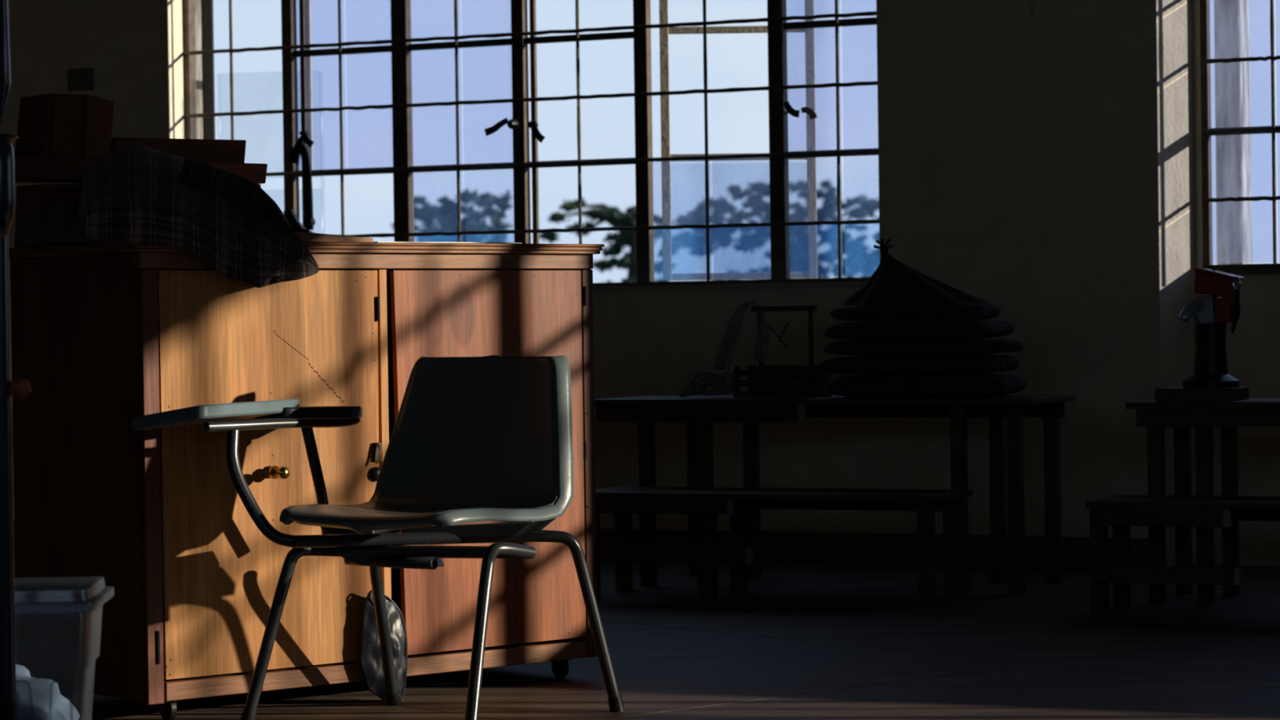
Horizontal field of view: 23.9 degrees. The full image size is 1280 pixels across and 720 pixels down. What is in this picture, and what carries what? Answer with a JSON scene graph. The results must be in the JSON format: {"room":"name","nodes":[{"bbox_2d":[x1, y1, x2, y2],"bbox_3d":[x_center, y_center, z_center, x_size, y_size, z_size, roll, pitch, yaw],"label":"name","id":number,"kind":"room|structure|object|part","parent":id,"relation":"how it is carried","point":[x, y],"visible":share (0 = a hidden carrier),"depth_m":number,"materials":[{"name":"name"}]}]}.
{"room":"classroom","nodes":[
{"label":"classroom","id":0,"kind":"room"},
{"bbox_2d":[0,0,1279,566],"bbox_3d":[-1.528,-0.905,12.043,9.727,3.300,0.170,-1,1,24],"label":"wall","id":1,"kind":"structure","parent":0,"point":[956,112],"depth_m":10.87,"materials":[{"name":"paint"}]},
{"bbox_2d":[66,67,93,91],"bbox_3d":[-2.272,-1.139,12.268,0.121,0.089,0.015,-1,1,24],"label":"wall plate","id":2,"kind":"object","parent":1,"relation":"attached to","point":[78,79],"visible":1,"depth_m":12.26,"materials":[{"name":"brown"}]},
{"bbox_2d":[13,519,1039,564],"bbox_3d":[-2.284,0.703,12.307,8.105,0.100,0.015,-1,1,24],"label":"baseboard","id":3,"kind":"structure","parent":1,"relation":"attached to","point":[842,546],"depth_m":10.96,"materials":[{"name":"paint"}]},
{"bbox_2d":[182,0,879,286],"bbox_3d":[-0.418,-1.127,11.719,3.001,1.718,0.374,-1,1,24],"label":"window","id":4,"kind":"structure","parent":1,"relation":"in","point":[401,47],"depth_m":11.49,"materials":[{"name":"glass"}]},
{"bbox_3d":[-1.325,-0.684,11.944,0.068,0.342,0.012,-1,1,24],"label":"stay arm","id":5,"kind":"part","parent":4,"relation":"part of","materials":[{"name":"black metal"}]},
{"bbox_3d":[-1.309,-0.874,11.953,0.072,0.072,0.057,-1,1,24],"label":"handle","id":6,"kind":"part","parent":4,"relation":"part of","materials":[{"name":"black metal"}]},
{"bbox_3d":[-1.169,-1.220,11.941,0.449,0.024,0.030,-1,1,24],"label":"rail","id":7,"kind":"part","parent":4,"relation":"part of","materials":[{"name":"metal"}]},
{"bbox_3d":[-1.162,-0.744,11.947,0.449,0.024,0.030,-1,1,24],"label":"rail","id":8,"kind":"part","parent":4,"relation":"part of","materials":[{"name":"metal"}]},
{"bbox_3d":[-0.693,-1.224,11.730,0.456,0.024,0.030,-1,1,24],"label":"rail","id":9,"kind":"part","parent":4,"relation":"part of","materials":[{"name":"metal"}]},
{"bbox_3d":[-0.686,-0.748,11.736,0.456,0.024,0.030,-1,1,24],"label":"rail","id":10,"kind":"part","parent":4,"relation":"part of","materials":[{"name":"metal"}]},
{"bbox_3d":[-0.531,-0.894,11.592,0.134,0.066,0.057,-1,1,0],"label":"handle","id":11,"kind":"part","parent":4,"relation":"part of","materials":[{"name":"black metal"}]},
{"bbox_3d":[-0.389,-0.872,11.543,0.082,0.088,0.057,-1,1,24],"label":"handle","id":12,"kind":"part","parent":4,"relation":"part of","materials":[{"name":"black metal"}]},
{"bbox_3d":[-0.227,-1.229,11.522,0.463,0.024,0.030,-1,1,24],"label":"rail","id":13,"kind":"part","parent":4,"relation":"part of","materials":[{"name":"metal"}]},
{"bbox_3d":[-0.220,-0.752,11.528,0.463,0.024,0.030,-1,1,24],"label":"rail","id":14,"kind":"part","parent":4,"relation":"part of","materials":[{"name":"metal"}]},
{"bbox_3d":[0.161,-0.398,11.375,0.235,0.195,0.003,-1,1,24],"label":"pane","id":15,"kind":"part","parent":4,"relation":"part of","materials":[{"name":"clear glass"}]},
{"bbox_3d":[0.366,-1.249,11.428,0.517,0.026,0.019,-1,1,0],"label":"sash rail","id":16,"kind":"part","parent":4,"relation":"part of","materials":[{"name":"beige paint"}]},
{"bbox_3d":[0.373,-0.768,11.434,0.517,0.026,0.019,-1,1,0],"label":"sash rail","id":17,"kind":"part","parent":4,"relation":"part of","materials":[{"name":"black metal"}]},
{"bbox_3d":[0.379,-0.317,11.439,0.517,0.026,0.019,-1,1,0],"label":"sash rail","id":18,"kind":"part","parent":4,"relation":"part of","materials":[{"name":"black metal"}]},
{"bbox_3d":[0.384,-0.400,11.276,0.241,0.195,0.003,-1,1,24],"label":"pane","id":19,"kind":"part","parent":4,"relation":"part of","materials":[{"name":"clear glass"}]},
{"bbox_3d":[0.557,-0.921,11.122,0.084,0.064,0.057,-1,1,24],"label":"handle","id":20,"kind":"part","parent":4,"relation":"part of","materials":[{"name":"black metal"}]},
{"bbox_3d":[0.629,-0.904,11.089,0.062,0.048,0.057,-1,1,24],"label":"handle","id":21,"kind":"part","parent":4,"relation":"part of","materials":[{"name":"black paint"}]},
{"bbox_3d":[0.651,-0.402,11.157,0.209,0.195,0.003,-1,1,24],"label":"pane","id":22,"kind":"part","parent":4,"relation":"part of","materials":[{"name":"clear glass"}]},
{"bbox_3d":[0.724,-1.237,11.099,0.408,0.024,0.030,-1,1,24],"label":"rail","id":23,"kind":"part","parent":4,"relation":"part of","materials":[{"name":"metal"}]},
{"bbox_3d":[0.731,-0.760,11.105,0.408,0.024,0.030,-1,1,24],"label":"rail","id":24,"kind":"part","parent":4,"relation":"part of","materials":[{"name":"metal"}]},
{"bbox_3d":[0.838,-0.404,11.074,0.187,0.195,0.003,-1,1,24],"label":"pane","id":25,"kind":"part","parent":4,"relation":"part of","materials":[{"name":"clear glass"}]},
{"bbox_2d":[592,280,867,292],"bbox_3d":[-0.476,-0.264,11.572,3.001,0.022,0.175,-1,1,24],"label":"trim","id":26,"kind":"structure","parent":1,"relation":"attached to","point":[858,283],"depth_m":11.12,"materials":[{"name":"beige paint"}]},
{"bbox_2d":[1200,0,1279,270],"bbox_3d":[2.391,-1.160,10.347,0.950,1.700,0.063,-1,1,24],"label":"window","id":27,"kind":"structure","parent":1,"relation":"in","point":[1206,131],"depth_m":10.51,"materials":[{"name":"paint"}]},
{"bbox_3d":[2.409,-0.799,10.357,0.930,0.024,0.030,-1,1,24],"label":"rail","id":28,"kind":"part","parent":27,"relation":"part of","materials":[{"name":"metal"}]},
{"bbox_2d":[1217,268,1279,275],"bbox_3d":[2.401,-0.307,10.352,0.950,0.018,0.065,-1,1,24],"label":"trim","id":29,"kind":"structure","parent":1,"relation":"attached to","point":[1273,271],"depth_m":10.44,"materials":[{"name":"paint"}]},
{"bbox_2d":[13,543,1279,719],"bbox_3d":[1.045,0.887,5.666,14.336,0.200,17.709,-1,1,0],"label":"floor","id":30,"kind":"structure","parent":0,"point":[806,639],"depth_m":7.73,"materials":[{"name":"paint"}]},
{"bbox_2d":[0,0,31,719],"bbox_3d":[-1.164,-0.099,5.499,0.318,1.837,0.318,-1,1,0],"label":"pole","id":31,"kind":"object","parent":30,"relation":"on","point":[19,388],"visible":1,"depth_m":5.49,"materials":[{"name":"black metal"}]},
{"bbox_3d":[-1.129,0.053,5.501,0.043,0.040,0.026,-1,1,0],"label":"orange knob","id":32,"kind":"part","parent":31,"relation":"part of","materials":[{"name":"orange plastic"}]},
{"bbox_2d":[8,231,604,719],"bbox_3d":[-0.774,0.247,7.248,1.315,1.092,0.682,-1,1,-40],"label":"base cabinet","id":33,"kind":"object","parent":30,"relation":"on","point":[144,574],"depth_m":6.91,"materials":[{"name":"brown wood"}]},
{"bbox_2d":[15,207,53,245],"bbox_3d":[-1.375,-0.304,6.867,0.087,0.086,0.071,-1,1,0],"label":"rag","id":34,"kind":"object","parent":33,"relation":"on","point":[29,226],"visible":0.86,"depth_m":6.84,"materials":[{"name":"grey fabric"}]},
{"bbox_2d":[43,202,79,244],"bbox_3d":[-1.291,-0.307,6.785,0.093,0.093,0.074,0,1,27],"label":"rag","id":35,"kind":"object","parent":33,"relation":"on","point":[62,215],"visible":0.84,"depth_m":6.76,"materials":[{"name":"grey fabric"}]},
{"bbox_3d":[-1.274,0.260,6.877,0.018,0.990,0.596,-1,1,-40],"label":"panel","id":36,"kind":"part","parent":33,"relation":"part of","materials":[{"name":"brown wood"}]},
{"bbox_2d":[13,183,260,248],"bbox_3d":[-1.192,-0.345,7.202,0.607,0.155,0.120,-1,1,-40],"label":"box","id":37,"kind":"object","parent":33,"relation":"on","point":[43,197],"visible":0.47,"depth_m":7.00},
{"bbox_2d":[13,156,266,183],"bbox_3d":[-1.221,-0.446,7.191,0.677,0.048,0.180,-1,1,-40],"label":"plank","id":38,"kind":"object","parent":37,"relation":"on","point":[28,170],"visible":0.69,"depth_m":7.00,"materials":[{"name":"brown wood"}]},
{"bbox_2d":[14,93,114,159],"bbox_3d":[-1.347,-0.542,7.067,0.185,0.149,0.150,-1,1,-40],"label":"wooden crate","id":39,"kind":"object","parent":38,"relation":"on","point":[52,126],"visible":0.84,"depth_m":7.02,"materials":[{"name":"brown wood"}]},
{"bbox_2d":[110,137,245,163],"bbox_3d":[-1.115,-0.504,7.292,0.364,0.061,0.040,-1,1,-40],"label":"board","id":40,"kind":"object","parent":38,"relation":"on","point":[197,149],"visible":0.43,"depth_m":7.30,"materials":[{"name":"brown wood"}]},
{"bbox_2d":[71,144,319,288],"bbox_3d":[-1.020,-0.327,6.816,0.585,0.334,0.500,-1,1,-22],"label":"blanket","id":41,"kind":"object","parent":33,"relation":"on","point":[142,194],"visible":0.98,"depth_m":6.74,"materials":[{"name":"black fabric"}]},
{"bbox_3d":[-0.835,0.249,6.859,0.584,0.904,0.016,-1,1,-40],"label":"door","id":42,"kind":"part","parent":33,"relation":"part of","materials":[{"name":"brown wood"}]},
{"bbox_3d":[-0.818,0.254,6.816,0.031,0.031,0.072,-1,1,-40],"label":"knob","id":43,"kind":"part","parent":33,"relation":"part of","materials":[{"name":"gold metal"}]},
{"bbox_3d":[-0.979,0.248,7.501,1.235,0.990,0.012,-1,1,-40],"label":"panel","id":44,"kind":"part","parent":33,"relation":"part of","materials":[{"name":"brown wood"}]},
{"bbox_3d":[-0.749,-0.284,6.998,0.235,0.026,0.120,-1,1,-40],"label":"wood strip","id":45,"kind":"part","parent":33,"relation":"part of","materials":[{"name":"brown wood"}]},
{"bbox_3d":[-0.787,0.734,7.284,1.235,0.018,0.590,-1,1,-40],"label":"panel","id":46,"kind":"part","parent":33,"relation":"part of","materials":[{"name":"brown wood"}]},
{"bbox_3d":[-0.614,-0.231,7.043,1.275,0.036,0.026,-1,1,-40],"label":"rail","id":47,"kind":"part","parent":33,"relation":"part of","materials":[{"name":"brown wood"}]},
{"bbox_3d":[-0.596,0.722,7.058,1.188,0.042,0.023,-1,1,-40],"label":"rail","id":48,"kind":"part","parent":33,"relation":"part of","materials":[{"name":"brown wood"}]},
{"bbox_2d":[373,241,521,243],"bbox_3d":[-0.529,-0.279,7.290,0.425,0.004,0.250,-1,1,-40],"label":"paper sheets","id":49,"kind":"object","parent":33,"relation":"on","point":[373,242],"visible":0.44,"depth_m":7.18,"materials":[{"name":"white paper"}]},
{"bbox_3d":[-0.359,0.236,7.248,0.559,0.902,0.016,-1,1,-40],"label":"door","id":50,"kind":"part","parent":33,"relation":"part of","materials":[{"name":"brown wood"}]},
{"bbox_3d":[-0.310,0.236,7.676,0.018,0.990,0.596,-1,1,-40],"label":"panel","id":51,"kind":"part","parent":33,"relation":"part of","materials":[{"name":"brown wood"}]},
{"bbox_2d":[132,355,624,719],"bbox_3d":[-0.556,0.399,6.612,0.851,0.812,0.737,-1,1,24],"label":"chair","id":52,"kind":"object","parent":30,"relation":"on","point":[489,439],"visible":1,"depth_m":6.59,"materials":[{"name":"grey plastic"}]},
{"bbox_3d":[-0.720,0.600,6.625,0.312,0.399,0.083,-1,1,-22],"label":"leg","id":53,"kind":"part","parent":52,"relation":"part of","materials":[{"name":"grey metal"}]},
{"bbox_3d":[-0.581,0.605,6.872,0.044,0.385,0.195,-1,1,3],"label":"leg","id":54,"kind":"part","parent":52,"relation":"part of","materials":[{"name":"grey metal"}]},
{"bbox_3d":[-0.547,0.433,6.601,0.234,0.041,0.050,-1,1,0],"label":"under plate","id":55,"kind":"part","parent":52,"relation":"part of","materials":[{"name":"black metal"}]},
{"bbox_3d":[-0.394,0.582,6.635,0.706,0.426,0.318,-1,1,0],"label":"leg","id":56,"kind":"part","parent":52,"relation":"part of","materials":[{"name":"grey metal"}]},
{"bbox_3d":[-0.310,0.592,6.345,0.060,0.413,0.280,0,1,29],"label":"leg","id":57,"kind":"part","parent":52,"relation":"part of","materials":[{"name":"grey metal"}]},
{"bbox_2d":[359,589,407,701],"bbox_3d":[-0.596,0.662,7.011,0.128,0.270,0.042,-1,1,-40],"label":"bag","id":58,"kind":"object","parent":30,"relation":"on","point":[371,663],"visible":0.57,"depth_m":6.99,"materials":[{"name":"black plastic"}]},
{"bbox_2d":[595,486,973,605],"bbox_3d":[0.415,0.581,9.515,1.218,0.336,0.336,-1,1,24],"label":"bench","id":59,"kind":"object","parent":30,"relation":"on","point":[624,501],"visible":0.88,"depth_m":9.46,"materials":[{"name":"brown wood"}]},
{"bbox_3d":[-0.156,0.597,9.647,0.044,0.316,0.045,-1,1,24],"label":"leg","id":60,"kind":"part","parent":59,"relation":"part of","materials":[{"name":"brown wood"}]},
{"bbox_3d":[-0.054,0.593,9.875,0.044,0.316,0.045,-1,1,24],"label":"leg","id":61,"kind":"part","parent":59,"relation":"part of","materials":[{"name":"brown wood"}]},
{"bbox_3d":[0.079,0.611,9.499,0.555,0.045,0.020,-1,1,24],"label":"foot rail","id":62,"kind":"part","parent":59,"relation":"part of","materials":[{"name":"brown wood"}]},
{"bbox_3d":[0.215,0.594,9.482,0.044,0.316,0.045,-1,1,24],"label":"leg","id":63,"kind":"part","parent":59,"relation":"part of","materials":[{"name":"brown wood"}]},
{"bbox_3d":[0.317,0.590,9.710,0.044,0.316,0.045,-1,1,24],"label":"leg","id":64,"kind":"part","parent":59,"relation":"part of","materials":[{"name":"brown wood"}]},
{"bbox_3d":[0.341,0.609,9.383,0.020,0.045,0.024,-1,1,24],"label":"rail","id":65,"kind":"part","parent":59,"relation":"part of","materials":[{"name":"brown wood"}]},
{"bbox_3d":[0.871,0.588,9.190,0.044,0.316,0.045,-1,1,24],"label":"leg","id":66,"kind":"part","parent":59,"relation":"part of","materials":[{"name":"brown wood"}]},
{"bbox_3d":[0.973,0.584,9.418,0.044,0.316,0.045,-1,1,24],"label":"leg","id":67,"kind":"part","parent":59,"relation":"part of","materials":[{"name":"brown wood"}]},
{"bbox_2d":[594,394,1075,595],"bbox_3d":[0.628,0.431,9.965,1.532,0.618,0.496,-1,1,24],"label":"table","id":68,"kind":"object","parent":30,"relation":"on","point":[699,412],"visible":0.87,"depth_m":9.90,"materials":[{"name":"brown wood"}]},
{"bbox_3d":[0.025,0.449,10.023,0.044,0.599,0.045,-1,1,24],"label":"leg","id":69,"kind":"part","parent":68,"relation":"part of","materials":[{"name":"brown wood"}]},
{"bbox_3d":[0.192,0.442,10.398,0.044,0.599,0.045,-1,1,24],"label":"leg","id":70,"kind":"part","parent":68,"relation":"part of","materials":[{"name":"brown wood"}]},
{"bbox_3d":[0.215,0.447,9.939,0.044,0.599,0.045,-1,1,24],"label":"leg","id":71,"kind":"part","parent":68,"relation":"part of","materials":[{"name":"brown wood"}]},
{"bbox_2d":[678,369,734,397],"bbox_3d":[0.225,0.079,10.012,0.218,0.093,0.045,-1,1,24],"label":"yarn tangle","id":72,"kind":"object","parent":68,"relation":"on","point":[703,379],"visible":1,"depth_m":10.00,"materials":[{"name":"grey fabric"}]},
{"bbox_3d":[0.382,0.440,10.313,0.044,0.599,0.045,-1,1,24],"label":"leg","id":73,"kind":"part","parent":68,"relation":"part of","materials":[{"name":"brown wood"}]},
{"bbox_2d":[733,364,831,398],"bbox_3d":[0.473,0.070,10.014,0.258,0.106,0.235,-1,1,24],"label":"crate","id":74,"kind":"object","parent":68,"relation":"on","point":[763,380],"visible":0.98,"depth_m":9.94,"materials":[{"name":"brown wood"}]},
{"bbox_2d":[751,304,817,364],"bbox_3d":[0.477,-0.030,10.066,0.229,0.304,0.043,-1,1,24],"label":"rail","id":75,"kind":"object","parent":68,"relation":"on","point":[810,308],"visible":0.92,"depth_m":10.04,"materials":[{"name":"paint"}]},
{"bbox_2d":[711,300,769,395],"bbox_3d":[0.337,-0.040,10.143,0.214,0.318,0.036,0,1,25],"label":"yarn skein","id":76,"kind":"object","parent":75,"relation":"hanging from","point":[722,357],"visible":0.9,"depth_m":10.14,"materials":[{"name":"grey fabric"}]},
{"bbox_3d":[0.480,-0.173,10.075,0.229,0.020,0.019,-1,1,24],"label":"rod","id":77,"kind":"part","parent":75,"relation":"part of","materials":[{"name":"black metal"}]},
{"bbox_2d":[827,373,1026,397],"bbox_3d":[0.925,0.082,9.781,0.629,0.073,0.347,-1,1,23],"label":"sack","id":78,"kind":"object","parent":68,"relation":"on","point":[935,385],"visible":0.94,"depth_m":9.63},
{"bbox_2d":[820,354,1019,374],"bbox_3d":[0.910,0.014,9.786,0.620,0.062,0.345,-1,1,24],"label":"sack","id":79,"kind":"object","parent":78,"relation":"on","point":[917,364],"visible":0.97,"depth_m":9.64,"materials":[{"name":"grey fabric"}]},
{"bbox_2d":[823,338,1022,355],"bbox_3d":[0.921,-0.043,9.782,0.646,0.049,0.357,-1,1,24],"label":"sack","id":80,"kind":"object","parent":79,"relation":"on","point":[913,346],"visible":0.98,"depth_m":9.62,"materials":[{"name":"grey fabric"}]},
{"bbox_2d":[822,320,1014,339],"bbox_3d":[0.894,-0.098,9.796,0.602,0.058,0.356,-1,1,23],"label":"sack","id":81,"kind":"object","parent":80,"relation":"on","point":[902,330],"visible":1,"depth_m":9.65,"materials":[{"name":"grey fabric"}]},
{"bbox_2d":[829,303,1000,321],"bbox_3d":[0.899,-0.154,9.789,0.555,0.052,0.346,0,1,25],"label":"sack","id":82,"kind":"object","parent":81,"relation":"on","point":[952,311],"visible":1,"depth_m":9.64,"materials":[{"name":"grey fabric"}]},
{"bbox_2d":[841,238,992,305],"bbox_3d":[0.896,-0.288,9.774,0.507,0.216,0.305,-1,1,24],"label":"sack","id":83,"kind":"object","parent":82,"relation":"on","point":[893,282],"visible":0.99,"depth_m":9.73,"materials":[{"name":"grey fabric"}]},
{"bbox_3d":[1.013,0.440,9.583,0.044,0.599,0.045,-1,1,24],"label":"leg","id":84,"kind":"part","parent":68,"relation":"part of","materials":[{"name":"brown wood"}]},
{"bbox_3d":[1.180,0.433,9.958,0.044,0.599,0.045,-1,1,24],"label":"leg","id":85,"kind":"part","parent":68,"relation":"part of","materials":[{"name":"brown wood"}]},
{"bbox_3d":[1.183,0.439,9.508,0.044,0.599,0.045,-1,1,24],"label":"leg","id":86,"kind":"part","parent":68,"relation":"part of","materials":[{"name":"brown wood"}]},
{"bbox_3d":[1.349,0.432,9.883,0.044,0.599,0.045,-1,1,24],"label":"leg","id":87,"kind":"part","parent":68,"relation":"part of","materials":[{"name":"brown wood"}]},
{"bbox_2d":[1085,494,1279,615],"bbox_3d":[1.821,0.571,8.726,1.000,0.335,0.336,-1,1,24],"label":"bench","id":88,"kind":"object","parent":30,"relation":"on","point":[1121,512],"visible":1,"depth_m":8.73,"materials":[{"name":"brown wood"}]},
{"bbox_3d":[1.340,0.587,8.817,0.044,0.315,0.045,-1,1,24],"label":"leg","id":89,"kind":"part","parent":88,"relation":"part of","materials":[{"name":"brown wood"}]},
{"bbox_3d":[1.442,0.583,9.045,0.044,0.315,0.045,-1,1,24],"label":"leg","id":90,"kind":"part","parent":88,"relation":"part of","materials":[{"name":"brown wood"}]},
{"bbox_3d":[1.513,0.618,8.697,0.400,0.050,0.020,-1,1,24],"label":"foot rail","id":91,"kind":"part","parent":88,"relation":"part of","materials":[{"name":"brown wood"}]},
{"bbox_3d":[1.705,0.616,8.612,0.020,0.050,0.024,-1,1,24],"label":"rail","id":92,"kind":"part","parent":88,"relation":"part of","materials":[{"name":"brown wood"}]},
{"bbox_2d":[1125,397,1279,604],"bbox_3d":[1.989,0.425,9.130,0.950,0.611,0.416,-1,1,24],"label":"table","id":93,"kind":"object","parent":30,"relation":"on","point":[1153,415],"visible":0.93,"depth_m":9.13,"materials":[{"name":"brown wood"}]},
{"bbox_3d":[1.565,0.441,9.152,0.044,0.591,0.045,-1,1,24],"label":"leg","id":94,"kind":"part","parent":93,"relation":"part of","materials":[{"name":"brown wood"}]},
{"bbox_3d":[1.699,0.436,9.453,0.044,0.591,0.045,-1,1,24],"label":"leg","id":95,"kind":"part","parent":93,"relation":"part of","materials":[{"name":"brown wood"}]},
{"bbox_2d":[1155,266,1248,400],"bbox_3d":[1.717,-0.081,9.198,0.261,0.407,0.239,-1,1,24],"label":"machine","id":96,"kind":"object","parent":93,"relation":"on","point":[1211,380],"visible":1,"depth_m":9.14,"materials":[{"name":"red metal"}]},
{"bbox_3d":[1.661,-0.152,9.127,0.076,0.072,0.039,-1,1,-32],"label":"spout","id":97,"kind":"part","parent":96,"relation":"part of","materials":[{"name":"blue metal"}]},
{"bbox_3d":[1.714,0.103,9.213,0.239,0.038,0.220,-1,1,24],"label":"board","id":98,"kind":"part","parent":96,"relation":"part of","materials":[{"name":"brown wood"}]},
{"bbox_3d":[1.723,-0.276,9.170,0.046,0.018,0.004,-1,1,24],"label":"lid handle","id":99,"kind":"part","parent":96,"relation":"part of","materials":[{"name":"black metal"}]},
{"bbox_3d":[1.759,-0.261,9.176,0.122,0.038,0.130,-1,1,24],"label":"red lid","id":100,"kind":"part","parent":96,"relation":"part of","materials":[{"name":"red metal"}]},
{"bbox_3d":[1.792,-0.146,9.087,0.025,0.133,0.025,-1,1,-23],"label":"crank lever","id":101,"kind":"part","parent":96,"relation":"part of","materials":[{"name":"black metal"}]},
{"bbox_3d":[1.700,0.440,9.092,0.044,0.591,0.045,-1,1,24],"label":"leg","id":102,"kind":"part","parent":93,"relation":"part of","materials":[{"name":"brown wood"}]},
{"bbox_3d":[1.834,0.434,9.393,0.044,0.591,0.045,-1,1,24],"label":"leg","id":103,"kind":"part","parent":93,"relation":"part of","materials":[{"name":"brown wood"}]},
{"bbox_3d":[-1.285,0.627,5.904,0.500,0.375,0.387,-1,1,0],"label":"storage box","id":104,"kind":"object","parent":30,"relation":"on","visible":0},
{"bbox_2d":[15,663,79,719],"bbox_3d":[-1.280,0.694,5.907,0.362,0.222,0.226,-1,1,0],"label":"cloth","id":105,"kind":"object","parent":104,"relation":"in","point":[37,699],"visible":0.7,"depth_m":5.88,"materials":[{"name":"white fabric"}]},
{"bbox_2d":[1033,0,1196,565],"bbox_3d":[1.661,-0.932,10.590,0.526,3.300,0.170,-1,1,24],"label":"wall","id":106,"kind":"structure","parent":0,"point":[1113,78],"depth_m":10.52,"materials":[{"name":"paint"}]},
{"bbox_2d":[1035,536,1148,566],"bbox_3d":[1.602,0.669,10.545,0.449,0.100,0.015,-1,1,24],"label":"baseboard","id":107,"kind":"structure","parent":106,"relation":"attached to","point":[1075,551],"depth_m":10.56,"materials":[{"name":"paint"}]},
{"label":"outside","id":108,"kind":"structure","parent":0,"visible":0},
{"bbox_3d":[-0.015,-1.056,200.002,600.000,0.200,600.000,-1,1,0],"label":"ground","id":109,"kind":"structure","parent":108,"visible":0},
{"bbox_2d":[194,0,215,139],"bbox_3d":[-1.897,-0.959,12.796,0.183,4.200,0.552,-1,1,-9],"label":"post","id":110,"kind":"object","parent":109,"relation":"on","point":[204,21],"visible":0.17,"depth_m":12.55,"materials":[{"name":"beige metal"}]},
{"bbox_2d":[390,188,513,242],"bbox_3d":[-9.435,-4.456,149.845,6.457,8.149,5.473,-1,1,0],"label":"tree","id":111,"kind":"object","parent":109,"relation":"on","point":[446,214],"visible":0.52,"depth_m":149.06,"materials":[{"name":"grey plant"}]},
{"bbox_2d":[539,197,684,282],"bbox_3d":[-0.906,-2.485,95.134,4.592,5.294,2.097,-1,1,0],"label":"tree","id":112,"kind":"object","parent":109,"relation":"on","point":[602,212],"visible":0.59,"depth_m":94.77,"materials":[{"name":"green plant"}]},
{"bbox_2d":[671,178,879,280],"bbox_3d":[7.688,-4.819,149.995,12.486,8.385,9.338,-1,1,0],"label":"tree","id":113,"kind":"object","parent":109,"relation":"on","point":[721,207],"visible":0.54,"depth_m":149.50,"materials":[{"name":"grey plant"}]},
{"bbox_2d":[1213,0,1252,264],"bbox_3d":[2.174,-0.996,11.088,0.098,4.200,0.160,-1,1,24],"label":"window pane","id":114,"kind":"object","parent":109,"relation":"on","point":[1231,17],"visible":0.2,"depth_m":11.02,"materials":[{"name":"clear glass"}]}
]}

